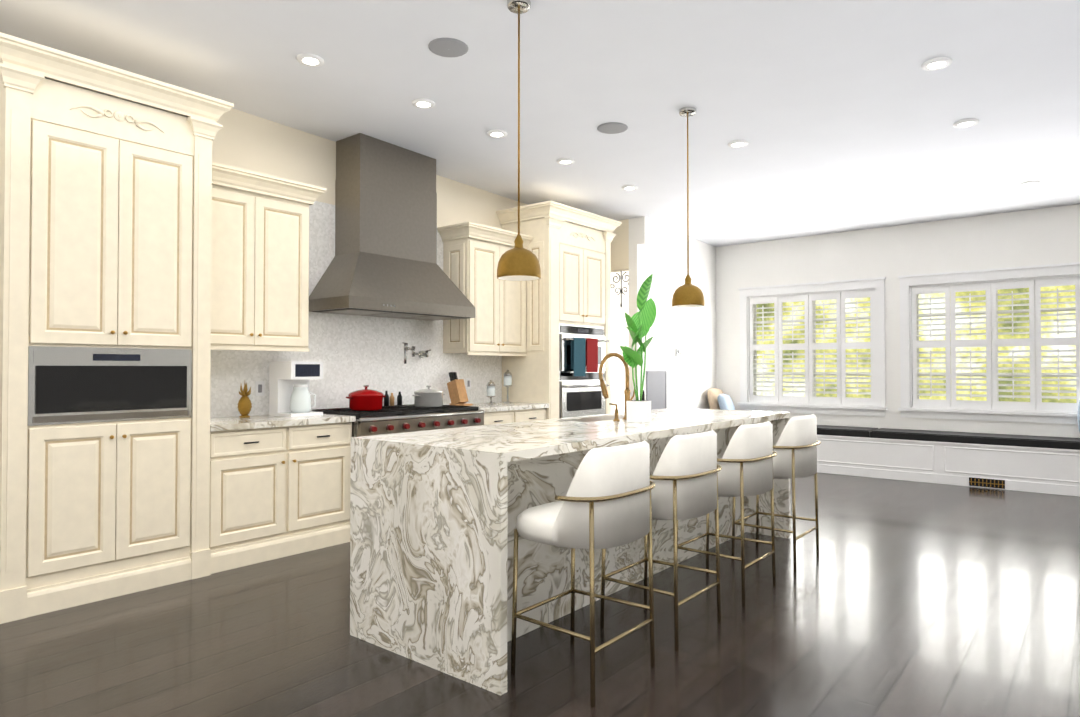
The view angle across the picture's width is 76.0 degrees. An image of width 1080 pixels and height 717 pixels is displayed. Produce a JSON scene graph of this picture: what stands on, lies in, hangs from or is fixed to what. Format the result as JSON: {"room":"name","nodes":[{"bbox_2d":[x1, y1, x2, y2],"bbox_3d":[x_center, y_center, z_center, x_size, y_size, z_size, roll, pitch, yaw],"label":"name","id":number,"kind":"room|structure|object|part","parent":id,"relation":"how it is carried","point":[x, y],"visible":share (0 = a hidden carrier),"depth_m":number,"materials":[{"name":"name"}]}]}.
{"room":"kitchen","nodes":[
{"label":"kitchen","id":0,"kind":"room"},
{"bbox_2d":[212,108,527,228],"bbox_3d":[-2.800,-0.376,4.469,0.150,3.420,10.700,-1,-1,39],"label":"wall","id":1,"kind":"structure","parent":0,"point":[246,141],"depth_m":5.48,"materials":[{"name":"beige paint"}]},
{"bbox_2d":[216,164,311,351],"bbox_3d":[-2.118,-0.676,4.907,0.357,1.194,0.867,-1,-1,39],"label":"upper cabinet","id":2,"kind":"object","parent":1,"relation":"attached to","point":[264,223],"depth_m":4.83,"materials":[{"name":"wood"}]},
{"bbox_2d":[309,133,474,320],"bbox_3d":[-1.215,-1.083,5.846,0.560,1.444,1.340,-1,-1,39],"label":"range hood","id":3,"kind":"object","parent":1,"relation":"attached to","point":[383,263],"visible":0.94,"depth_m":5.67,"materials":[{"name":"metal"}]},
{"bbox_2d":[403,342,430,363],"bbox_3d":[-1.104,-0.043,6.097,0.398,0.183,0.555,-1,-1,39],"label":"pot filler","id":4,"kind":"object","parent":1,"relation":"attached to","point":[421,354],"visible":1,"depth_m":6.08,"materials":[{"name":"silver metal"}]},
{"bbox_2d":[440,224,527,355],"bbox_3d":[-0.538,-0.648,6.853,0.357,1.194,0.847,-1,-1,39],"label":"upper cabinet","id":5,"kind":"object","parent":1,"relation":"attached to","point":[470,254],"depth_m":6.60,"materials":[{"name":"wood"}]},
{"bbox_2d":[0,473,1079,716],"bbox_3d":[0.359,1.368,3.296,12.600,0.100,13.300,-1,-1,39],"label":"floor","id":6,"kind":"structure","parent":0,"point":[910,599],"depth_m":3.24,"materials":[{"name":"brown wood"}]},
{"bbox_2d":[0,36,215,623],"bbox_3d":[-2.608,-0.131,4.065,0.646,2.920,1.040,-1,-1,39],"label":"tall cabinet","id":7,"kind":"object","parent":6,"relation":"on","point":[160,274],"depth_m":3.81,"materials":[{"name":"wood"}]},
{"bbox_2d":[212,424,351,573],"bbox_3d":[-1.950,0.901,4.877,0.626,0.880,1.067,-1,-1,39],"label":"base cabinet","id":8,"kind":"object","parent":6,"relation":"on","point":[277,493],"depth_m":4.64,"materials":[{"name":"wood"}]},
{"bbox_2d":[216,414,355,431],"bbox_3d":[-1.944,0.441,4.878,0.642,0.040,1.067,-1,-1,39],"label":"countertop","id":9,"kind":"structure","parent":8,"relation":"on","point":[223,423],"depth_m":4.74,"materials":[{"name":"white stone"}]},
{"bbox_2d":[238,382,251,417],"bbox_3d":[-2.105,0.285,4.926,0.097,0.270,0.095,-1,-1,39],"label":"decor","id":10,"kind":"object","parent":9,"relation":"on","point":[244,406],"visible":1,"depth_m":4.90,"materials":[{"name":"gold metal"}]},
{"bbox_2d":[269,361,322,416],"bbox_3d":[-1.813,0.223,5.141,0.303,0.400,0.260,-1,-1,39],"label":"coffee maker","id":11,"kind":"object","parent":9,"relation":"on","point":[289,394],"visible":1,"depth_m":5.07,"materials":[{"name":"white plastic"}]},
{"bbox_2d":[310,404,483,436],"bbox_3d":[-1.145,0.881,5.760,0.728,0.945,1.304,-1,-1,39],"label":"range","id":12,"kind":"object","parent":6,"relation":"on","point":[398,419],"visible":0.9,"depth_m":5.51,"materials":[{"name":"silver metal"}]},
{"bbox_2d":[346,385,385,410],"bbox_3d":[-1.405,0.314,5.581,0.280,0.201,0.337,-1,-1,39],"label":"pot","id":13,"kind":"object","parent":12,"relation":"on","point":[365,399],"visible":1,"depth_m":5.47,"materials":[{"name":"red metal"}]},
{"bbox_2d":[384,391,391,405],"bbox_3d":[-1.323,0.343,5.952,0.044,0.130,0.042,-1,-1,39],"label":"bottle","id":14,"kind":"object","parent":12,"relation":"on","point":[388,401],"depth_m":5.94,"materials":[{"name":"black glass"}]},
{"bbox_2d":[397,392,401,405],"bbox_3d":[-1.224,0.349,6.026,0.044,0.120,0.042,-1,-1,39],"label":"bottle","id":15,"kind":"object","parent":12,"relation":"on","point":[399,398],"depth_m":6.01,"materials":[{"name":"black glass"}]},
{"bbox_2d":[412,386,444,406],"bbox_3d":[-0.983,0.331,6.101,0.260,0.183,0.318,-1,-1,39],"label":"stock pot","id":16,"kind":"object","parent":12,"relation":"on","point":[428,397],"visible":1,"depth_m":6.00,"materials":[{"name":"metal"}]},
{"bbox_2d":[484,408,547,424],"bbox_3d":[-0.474,0.927,6.695,0.626,0.880,0.977,-1,-1,39],"label":"base cabinet","id":17,"kind":"object","parent":6,"relation":"on","point":[525,414],"depth_m":6.53,"materials":[{"name":"wood"}]},
{"bbox_2d":[443,400,547,411],"bbox_3d":[-0.468,0.467,6.696,0.642,0.040,0.977,-1,-1,39],"label":"countertop","id":18,"kind":"structure","parent":17,"relation":"on","point":[499,406],"depth_m":6.54,"materials":[{"name":"white stone"}]},
{"bbox_2d":[447,372,471,405],"bbox_3d":[-0.764,0.286,6.555,0.231,0.316,0.116,-1,-1,39],"label":"knife block","id":19,"kind":"object","parent":18,"relation":"on","point":[457,391],"visible":0.96,"depth_m":6.53,"materials":[{"name":"brown wood"}]},
{"bbox_2d":[487,380,494,403],"bbox_3d":[-0.487,0.331,6.871,0.092,0.235,0.090,-1,-1,39],"label":"lantern","id":20,"kind":"object","parent":18,"relation":"on","point":[490,389],"visible":1,"depth_m":6.84,"materials":[{"name":"glass"}]},
{"bbox_2d":[503,370,511,402],"bbox_3d":[-0.330,0.284,7.065,0.092,0.335,0.090,-1,-1,39],"label":"lantern","id":21,"kind":"object","parent":18,"relation":"on","point":[507,379],"visible":1,"depth_m":7.04,"materials":[{"name":"glass"}]},
{"bbox_2d":[500,200,563,418],"bbox_3d":[-0.099,-0.086,7.149,0.656,2.920,0.172,-1,-1,39],"label":"tall cabinet","id":22,"kind":"object","parent":6,"relation":"on","point":[537,377],"depth_m":6.99,"materials":[{"name":"wood"}]},
{"bbox_2d":[350,408,790,695],"bbox_3d":[0.488,0.861,4.248,0.970,0.941,3.230,-1,-1,39],"label":"kitchen island","id":23,"kind":"object","parent":6,"relation":"on","point":[434,514],"visible":0.58,"depth_m":3.15,"materials":[{"name":"stone"}]},
{"bbox_2d":[609,403,619,420],"bbox_3d":[0.468,0.336,4.343,0.071,0.111,0.040,-1,-1,39],"label":"soap dispenser","id":24,"kind":"object","parent":23,"relation":"on","point":[616,415],"visible":1,"depth_m":4.32,"materials":[{"name":"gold metal"}]},
{"bbox_2d":[599,353,644,419],"bbox_3d":[0.543,0.179,4.595,0.254,0.433,0.221,-1,-1,39],"label":"faucet","id":25,"kind":"object","parent":23,"relation":"on","point":[604,388],"visible":0.62,"depth_m":4.51,"materials":[{"name":"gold metal"}]},
{"bbox_2d":[620,274,655,422],"bbox_3d":[0.594,-0.063,4.249,0.206,0.906,0.270,-1,-1,39],"label":"potted plant","id":26,"kind":"object","parent":23,"relation":"on","point":[640,323],"visible":1,"depth_m":4.25,"materials":[{"name":"green plant"}]},
{"bbox_2d":[511,440,655,706],"bbox_3d":[0.186,0.829,2.903,0.506,0.965,0.586,-1,-1,39],"label":"stool","id":27,"kind":"object","parent":6,"relation":"on","point":[605,502],"visible":1,"depth_m":2.71,"materials":[{"name":"leather"}]},
{"bbox_3d":[0.177,0.547,2.915,0.483,0.400,0.542,-1,-1,39],"label":"seat","id":28,"kind":"part","parent":27,"relation":"part of","materials":[{"name":"leather"}]},
{"bbox_2d":[564,205,611,417],"bbox_3d":[0.254,-0.080,7.583,0.656,2.920,0.948,-1,-1,39],"label":"tall cabinet","id":29,"kind":"object","parent":6,"relation":"on","point":[587,237],"depth_m":7.36,"materials":[{"name":"wood"}]},
{"bbox_2d":[600,430,721,650],"bbox_3d":[0.602,0.837,3.416,0.506,0.965,0.586,-1,-1,39],"label":"stool","id":30,"kind":"object","parent":6,"relation":"on","point":[684,477],"visible":0.73,"depth_m":3.19,"materials":[{"name":"leather"}]},
{"bbox_3d":[0.593,0.554,3.427,0.483,0.400,0.542,-1,-1,39],"label":"seat","id":31,"kind":"part","parent":30,"relation":"part of","materials":[{"name":"leather"}]},
{"bbox_2d":[677,421,776,606],"bbox_3d":[1.075,0.845,3.998,0.506,0.965,0.586,-1,-1,39],"label":"stool","id":32,"kind":"object","parent":6,"relation":"on","point":[746,462],"visible":0.65,"depth_m":3.75,"materials":[{"name":"leather"}]},
{"bbox_3d":[1.065,0.563,4.009,0.483,0.400,0.542,-1,-1,39],"label":"seat","id":33,"kind":"part","parent":32,"relation":"part of","materials":[{"name":"leather"}]},
{"bbox_2d":[732,414,820,571],"bbox_3d":[1.579,0.855,4.619,0.506,0.965,0.586,-1,-1,39],"label":"stool","id":34,"kind":"object","parent":6,"relation":"on","point":[795,447],"visible":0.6,"depth_m":4.37,"materials":[{"name":"leather"}]},
{"bbox_3d":[1.570,0.572,4.630,0.483,0.400,0.542,-1,-1,39],"label":"seat","id":35,"kind":"part","parent":34,"relation":"part of","materials":[{"name":"leather"}]},
{"bbox_2d":[817,425,1079,496],"bbox_3d":[5.655,1.098,6.913,8.524,0.545,0.507,-1,-1,39],"label":"seat","id":36,"kind":"object","parent":6,"relation":"on","point":[1040,464],"visible":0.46,"depth_m":7.55,"materials":[{"name":"white wood"}]},
{"bbox_2d":[707,388,722,409],"bbox_3d":[2.458,0.634,9.550,0.206,0.448,0.459,-1,-1,39],"label":"pillow","id":37,"kind":"object","parent":36,"relation":"on","point":[713,394],"visible":0.48,"depth_m":9.40,"materials":[{"name":"beige fabric"}]},
{"bbox_2d":[718,394,734,409],"bbox_3d":[2.543,0.668,9.377,0.224,0.381,0.397,-1,-1,39],"label":"pillow","id":38,"kind":"object","parent":36,"relation":"on","point":[725,402],"visible":0.58,"depth_m":9.26,"materials":[{"name":"blue fabric"}]},
{"bbox_2d":[969,477,1004,488],"bbox_3d":[4.739,1.321,7.329,0.320,0.088,0.008,-1,-1,39],"label":"air vent register","id":39,"kind":"object","parent":36,"relation":"attached to","point":[983,482],"visible":1,"depth_m":7.33,"materials":[{"name":"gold metal"}]},
{"bbox_2d":[1077,401,1079,431],"bbox_3d":[5.693,0.606,6.976,0.420,0.406,0.190,-1,-1,39],"label":"pillow","id":40,"kind":"object","parent":36,"relation":"on","point":[1078,416],"visible":1,"depth_m":7.08,"materials":[{"name":"blue fabric"}]},
{"bbox_2d":[0,0,1079,246],"bbox_3d":[0.359,-1.907,3.344,12.600,0.462,13.300,-1,-1,39],"label":"ceiling","id":41,"kind":"structure","parent":0,"point":[842,114],"depth_m":4.63,"materials":[{"name":"paint"}]},
{"bbox_2d":[296,53,323,66],"bbox_3d":[-1.415,-1.839,4.259,0.164,0.018,0.164,-1,-1,39],"label":"recessed light","id":42,"kind":"object","parent":41,"relation":"in","point":[306,58],"visible":1,"depth_m":4.25,"materials":[{"name":"white plastic"}]},
{"bbox_2d":[412,98,434,108],"bbox_3d":[-0.826,-1.807,4.898,0.164,0.018,0.164,-1,-1,39],"label":"recessed light","id":43,"kind":"object","parent":41,"relation":"in","point":[423,103],"visible":0.98,"depth_m":4.89,"materials":[{"name":"white plastic"}]},
{"bbox_2d":[428,38,467,56],"bbox_3d":[-0.540,-1.833,4.078,0.236,0.014,0.236,-1,-1,39],"label":"ceiling speaker","id":44,"kind":"object","parent":41,"relation":"attached to","point":[447,47],"visible":0.92,"depth_m":4.06},
{"bbox_2d":[487,129,506,137],"bbox_3d":[-0.340,-1.779,5.471,0.164,0.018,0.164,-1,-1,39],"label":"recessed light","id":45,"kind":"object","parent":41,"relation":"in","point":[495,133],"visible":1,"depth_m":5.46,"materials":[{"name":"white plastic"}]},
{"bbox_2d":[497,0,540,280],"bbox_3d":[-0.109,-1.131,3.572,0.228,1.434,0.228,-1,-1,39],"label":"pendant light","id":46,"kind":"object","parent":41,"relation":"hanging from","point":[518,262],"visible":1,"depth_m":3.53,"materials":[{"name":"gold metal"}]},
{"bbox_2d":[557,158,574,164],"bbox_3d":[0.229,-1.747,6.126,0.164,0.018,0.164,-1,-1,39],"label":"recessed light","id":47,"kind":"object","parent":41,"relation":"in","point":[565,161],"visible":1,"depth_m":6.10,"materials":[{"name":"white plastic"}]},
{"bbox_2d":[597,122,627,133],"bbox_3d":[0.558,-1.772,5.319,0.236,0.014,0.236,-1,-1,39],"label":"ceiling speaker","id":48,"kind":"object","parent":41,"relation":"attached to","point":[612,128],"visible":0.98,"depth_m":5.30},
{"bbox_2d":[622,185,637,189],"bbox_3d":[0.899,-1.709,6.914,0.164,0.018,0.164,-1,-1,39],"label":"recessed light","id":49,"kind":"object","parent":41,"relation":"in","point":[630,187],"visible":0.96,"depth_m":6.89,"materials":[{"name":"white plastic"}]},
{"bbox_2d":[672,107,704,306],"bbox_3d":[1.057,-1.078,4.938,0.228,1.408,0.228,-1,-1,39],"label":"pendant light","id":50,"kind":"object","parent":41,"relation":"hanging from","point":[687,294],"visible":1,"depth_m":4.89,"materials":[{"name":"gold metal"}]},
{"bbox_2d":[728,140,748,147],"bbox_3d":[1.609,-1.743,5.612,0.164,0.018,0.164,-1,-1,39],"label":"recessed light","id":51,"kind":"object","parent":41,"relation":"in","point":[737,143],"visible":0.96,"depth_m":5.60,"materials":[{"name":"white plastic"}]},
{"bbox_2d":[921,57,951,70],"bbox_3d":[2.397,-1.780,4.176,0.164,0.018,0.164,-1,-1,39],"label":"recessed light","id":52,"kind":"object","parent":41,"relation":"in","point":[938,63],"visible":1,"depth_m":4.17,"materials":[{"name":"white plastic"}]},
{"bbox_2d":[953,119,978,127],"bbox_3d":[3.145,-1.736,5.101,0.164,0.018,0.164,-1,-1,39],"label":"recessed light","id":53,"kind":"object","parent":41,"relation":"in","point":[964,123],"visible":0.98,"depth_m":5.08,"materials":[{"name":"white plastic"}]},
{"bbox_2d":[1019,180,1039,185],"bbox_3d":[4.645,-1.661,6.554,0.164,0.018,0.164,-1,-1,39],"label":"recessed light","id":54,"kind":"object","parent":41,"relation":"in","point":[1032,182],"visible":0.96,"depth_m":6.53,"materials":[{"name":"white plastic"}]},
{"bbox_2d":[611,271,628,412],"bbox_3d":[1.346,-0.281,10.924,2.950,3.420,0.150,-1,-1,39],"label":"wall","id":55,"kind":"structure","parent":0,"point":[619,333],"depth_m":10.90,"materials":[{"name":"white paint"}]},
{"bbox_2d":[611,216,715,408],"bbox_3d":[1.612,-0.305,9.291,0.920,3.420,2.350,-1,-1,39],"label":"wall","id":56,"kind":"structure","parent":0,"point":[644,248],"depth_m":8.81,"materials":[{"name":"paint"}]},
{"bbox_2d":[611,271,628,307],"bbox_3d":[0.990,-0.840,8.381,0.317,0.450,0.024,-1,-1,39],"label":"scroll","id":57,"kind":"object","parent":56,"relation":"attached to","point":[621,291],"visible":0.83,"depth_m":8.38},
{"bbox_2d":[646,371,666,409],"bbox_3d":[1.433,0.403,8.479,0.012,0.500,0.480,-1,-1,39],"label":"air vent","id":58,"kind":"object","parent":56,"relation":"in","point":[656,388],"visible":0.83,"depth_m":8.48,"materials":[{"name":"white metal"}]},
{"bbox_2d":[676,348,682,356],"bbox_3d":[1.809,-0.075,8.941,0.022,0.110,0.180,-1,-1,39],"label":"thermostat","id":59,"kind":"object","parent":56,"relation":"attached to","point":[679,352],"visible":0.98,"depth_m":8.90,"materials":[{"name":"white plastic"}]},
{"bbox_2d":[716,204,1079,437],"bbox_3d":[5.880,-0.335,7.211,8.530,3.420,0.200,-1,-1,39],"label":"wall","id":60,"kind":"structure","parent":0,"point":[1042,236],"depth_m":8.37,"materials":[{"name":"paint"}]},
{"bbox_2d":[738,262,1079,423],"bbox_3d":[5.104,-0.152,7.800,5.900,1.700,0.260,-1,-1,39],"label":"window","id":61,"kind":"structure","parent":60,"relation":"in","point":[907,409],"depth_m":8.30,"materials":[{"name":"white wood"}]},
{"bbox_2d":[749,290,874,404],"bbox_3d":[3.516,-0.129,9.033,1.594,1.420,0.066,-1,-1,39],"label":"window shutters","id":62,"kind":"object","parent":61,"relation":"attached to","point":[809,346],"visible":1,"depth_m":9.00,"materials":[{"name":"white wood"}]},
{"bbox_3d":[3.585,-0.127,9.117,1.600,1.420,0.030,-1,-1,39],"label":"window sash","id":63,"kind":"part","parent":61,"relation":"part of","materials":[{"name":"white wood"}]},
{"bbox_2d":[912,276,1079,410],"bbox_3d":[5.077,-0.147,7.766,1.594,1.420,0.066,-1,-1,39],"label":"window shutters","id":64,"kind":"object","parent":61,"relation":"attached to","point":[950,343],"visible":1,"depth_m":7.74,"materials":[{"name":"white wood"}]},
{"bbox_3d":[5.145,-0.146,7.850,1.600,1.420,0.030,-1,-1,39],"label":"window sash","id":65,"kind":"part","parent":61,"relation":"part of","materials":[{"name":"white wood"}]},
{"label":"outside","id":66,"kind":"structure","parent":0,"visible":0},
{"bbox_2d":[756,285,1076,402],"bbox_3d":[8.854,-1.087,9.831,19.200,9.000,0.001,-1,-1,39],"label":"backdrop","id":67,"kind":"structure","parent":66,"point":[1045,335],"depth_m":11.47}
]}

